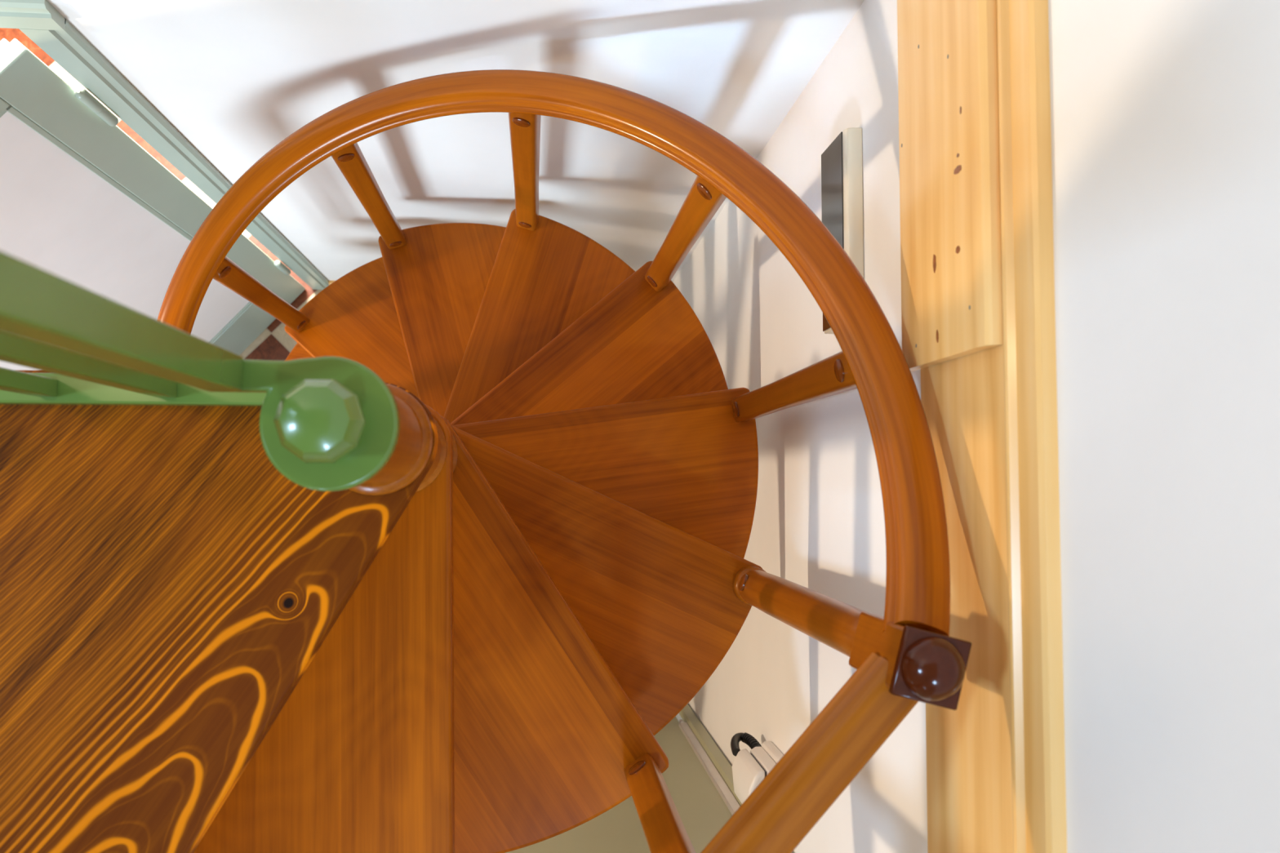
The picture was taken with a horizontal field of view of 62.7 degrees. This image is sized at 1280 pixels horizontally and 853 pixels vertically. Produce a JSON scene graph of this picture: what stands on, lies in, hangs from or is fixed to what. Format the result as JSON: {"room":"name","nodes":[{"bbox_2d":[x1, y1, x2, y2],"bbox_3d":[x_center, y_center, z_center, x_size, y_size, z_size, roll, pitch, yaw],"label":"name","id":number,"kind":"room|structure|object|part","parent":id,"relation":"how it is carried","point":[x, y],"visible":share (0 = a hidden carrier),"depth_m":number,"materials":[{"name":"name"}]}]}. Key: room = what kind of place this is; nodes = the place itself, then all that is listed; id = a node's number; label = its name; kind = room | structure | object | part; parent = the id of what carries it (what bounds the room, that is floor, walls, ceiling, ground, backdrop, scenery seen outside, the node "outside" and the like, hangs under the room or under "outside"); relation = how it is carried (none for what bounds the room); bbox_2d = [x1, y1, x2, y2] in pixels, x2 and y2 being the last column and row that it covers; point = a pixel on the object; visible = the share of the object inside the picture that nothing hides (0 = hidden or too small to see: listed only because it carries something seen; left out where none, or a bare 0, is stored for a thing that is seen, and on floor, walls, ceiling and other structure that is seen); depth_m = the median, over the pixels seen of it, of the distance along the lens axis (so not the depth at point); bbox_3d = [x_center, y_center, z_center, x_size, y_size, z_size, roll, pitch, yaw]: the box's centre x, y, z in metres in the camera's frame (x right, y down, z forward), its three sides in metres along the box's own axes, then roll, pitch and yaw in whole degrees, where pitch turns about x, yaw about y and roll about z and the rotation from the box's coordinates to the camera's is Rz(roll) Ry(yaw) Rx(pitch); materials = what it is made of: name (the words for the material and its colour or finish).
{"room":"spiral staircase","nodes":[
{"label":"spiral staircase","id":0,"kind":"room"},
{"bbox_2d":[0,27,322,360],"bbox_3d":[-1.862,-0.540,3.703,4.170,0.100,6.600,0,87,-6],"label":"floor","id":1,"kind":"structure","parent":0,"point":[273,344],"depth_m":3.69,"materials":[{"name":"stone"}]},
{"bbox_2d":[157,69,971,852],"bbox_3d":[-0.400,0.081,2.266,1.217,2.977,1.217,0,87,-6],"label":"spiral staircase","id":2,"kind":"structure","parent":1,"relation":"on","point":[567,570],"depth_m":1.56,"materials":[{"name":"brown wood"}]},
{"bbox_2d":[0,369,437,852],"bbox_3d":[-0.932,0.626,1.085,1.411,0.042,1.378,0,87,-6],"label":"landing","id":3,"kind":"object","parent":2,"relation":"on","point":[166,590],"visible":0.79,"depth_m":1.13,"materials":[{"name":"brown wood"}]},
{"bbox_2d":[0,250,432,495],"bbox_3d":[-0.858,-0.019,0.621,1.359,0.965,0.130,0,87,-6],"label":"landing railing","id":4,"kind":"object","parent":3,"relation":"on","point":[327,424],"visible":1,"depth_m":0.85,"materials":[{"name":"green paint"}]},
{"bbox_3d":[-0.312,-0.061,0.554,0.028,0.648,0.030,0,87,-6],"label":"post","id":5,"kind":"part","parent":4,"relation":"part of","materials":[{"name":"green paint"}]},
{"bbox_3d":[-0.962,-0.042,1.085,1.245,0.026,0.032,0,87,-6],"label":"rail","id":6,"kind":"part","parent":4,"relation":"part of","materials":[{"name":"green paint"}]},
{"bbox_3d":[-0.282,-0.002,0.890,0.154,0.020,0.114,0,87,-6],"label":"cap plate","id":7,"kind":"part","parent":4,"relation":"part of","materials":[{"name":"green paint"}]},
{"bbox_3d":[-0.258,-0.004,0.852,0.072,0.062,0.068,0,87,-6],"label":"knob","id":8,"kind":"part","parent":4,"relation":"part of","materials":[{"name":"green paint"}]},
{"bbox_3d":[0.224,0.253,1.462,0.065,0.680,0.065,0,87,-6],"label":"newel post","id":9,"kind":"part","parent":2,"relation":"part of","materials":[{"name":"brown wood"}]},
{"bbox_3d":[0.098,0.410,1.000,0.058,0.051,0.460,43,83,-2],"label":"handrail","id":10,"kind":"part","parent":2,"relation":"part of","materials":[{"name":"brown wood"}]},
{"bbox_2d":[47,0,864,281],"bbox_3d":[-1.672,-0.705,1.215,4.050,4.900,0.120,0,87,-6],"label":"wall","id":11,"kind":"structure","parent":0,"point":[236,78],"depth_m":1.83,"materials":[{"name":"white paint"}]},
{"bbox_2d":[0,0,328,370],"bbox_3d":[-1.490,-0.318,2.568,1.025,2.205,0.740,0,87,-6],"label":"door","id":12,"kind":"structure","parent":11,"relation":"in","point":[82,203],"depth_m":2.15,"materials":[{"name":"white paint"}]},
{"bbox_3d":[-1.352,-0.267,2.532,0.018,1.675,0.642,43,84,-2],"label":"panel","id":13,"kind":"part","parent":12,"relation":"part of","materials":[{"name":"white paint"}]},
{"bbox_2d":[675,713,683,721],"bbox_3d":[-0.289,0.884,2.573,1.010,2.300,0.100,0,87,-6],"label":"wall","id":14,"kind":"structure","parent":0,"point":[678,717],"depth_m":3.43,"materials":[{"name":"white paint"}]},
{"bbox_2d":[506,704,742,852],"bbox_3d":[-0.261,0.850,2.634,0.938,2.190,0.065,0,87,-6],"label":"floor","id":15,"kind":"structure","parent":14,"relation":"in","point":[698,777],"depth_m":2.26,"materials":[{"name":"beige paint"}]},
{"bbox_3d":[-0.261,0.827,2.635,0.938,2.190,0.020,0,87,-6],"label":"casing","id":16,"kind":"part","parent":15,"relation":"part of","materials":[{"name":"green paint"}]},
{"bbox_2d":[672,0,1279,852],"bbox_3d":[0.403,0.937,1.331,0.120,4.900,3.386,0,87,-6],"label":"wall","id":17,"kind":"structure","parent":0,"point":[1165,114],"depth_m":0.86,"materials":[{"name":"white paint"}]},
{"bbox_2d":[730,732,783,804],"bbox_3d":[0.230,0.689,2.062,0.080,0.289,0.118,0,87,-6],"label":"plug","id":18,"kind":"object","parent":17,"relation":"attached to","point":[748,770],"visible":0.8,"depth_m":2.04,"materials":[{"name":"white plastic"}]},
{"bbox_3d":[0.265,0.687,2.018,0.021,0.196,0.118,0,87,-6],"label":"socket plate","id":19,"kind":"part","parent":18,"relation":"part of","materials":[{"name":"white plastic"}]},
{"bbox_2d":[821,127,863,333],"bbox_3d":[0.308,-0.294,1.607,0.028,0.131,0.288,0,87,-6],"label":"picture","id":20,"kind":"object","parent":17,"relation":"attached to","point":[842,162],"depth_m":1.55,"materials":[{"name":"beige plastic"}]},
{"bbox_3d":[0.295,-0.294,1.610,0.002,0.111,0.283,0,87,-6],"label":"glass","id":21,"kind":"part","parent":20,"relation":"part of","materials":[{"name":"glass"}]},
{"bbox_2d":[897,0,1002,371],"bbox_3d":[0.336,-0.360,1.167,0.016,0.243,0.574,0,87,-6],"label":"wooden beam","id":22,"kind":"structure","parent":17,"relation":"attached to","point":[948,146],"depth_m":1.13,"materials":[{"name":"brown wood"}]},
{"bbox_2d":[920,0,1066,852],"bbox_3d":[0.357,0.482,1.082,0.026,0.287,2.266,0,87,-6],"label":"trim","id":23,"kind":"structure","parent":17,"relation":"attached to","point":[996,762],"depth_m":1.01,"materials":[{"name":"brown wood"}]}
]}

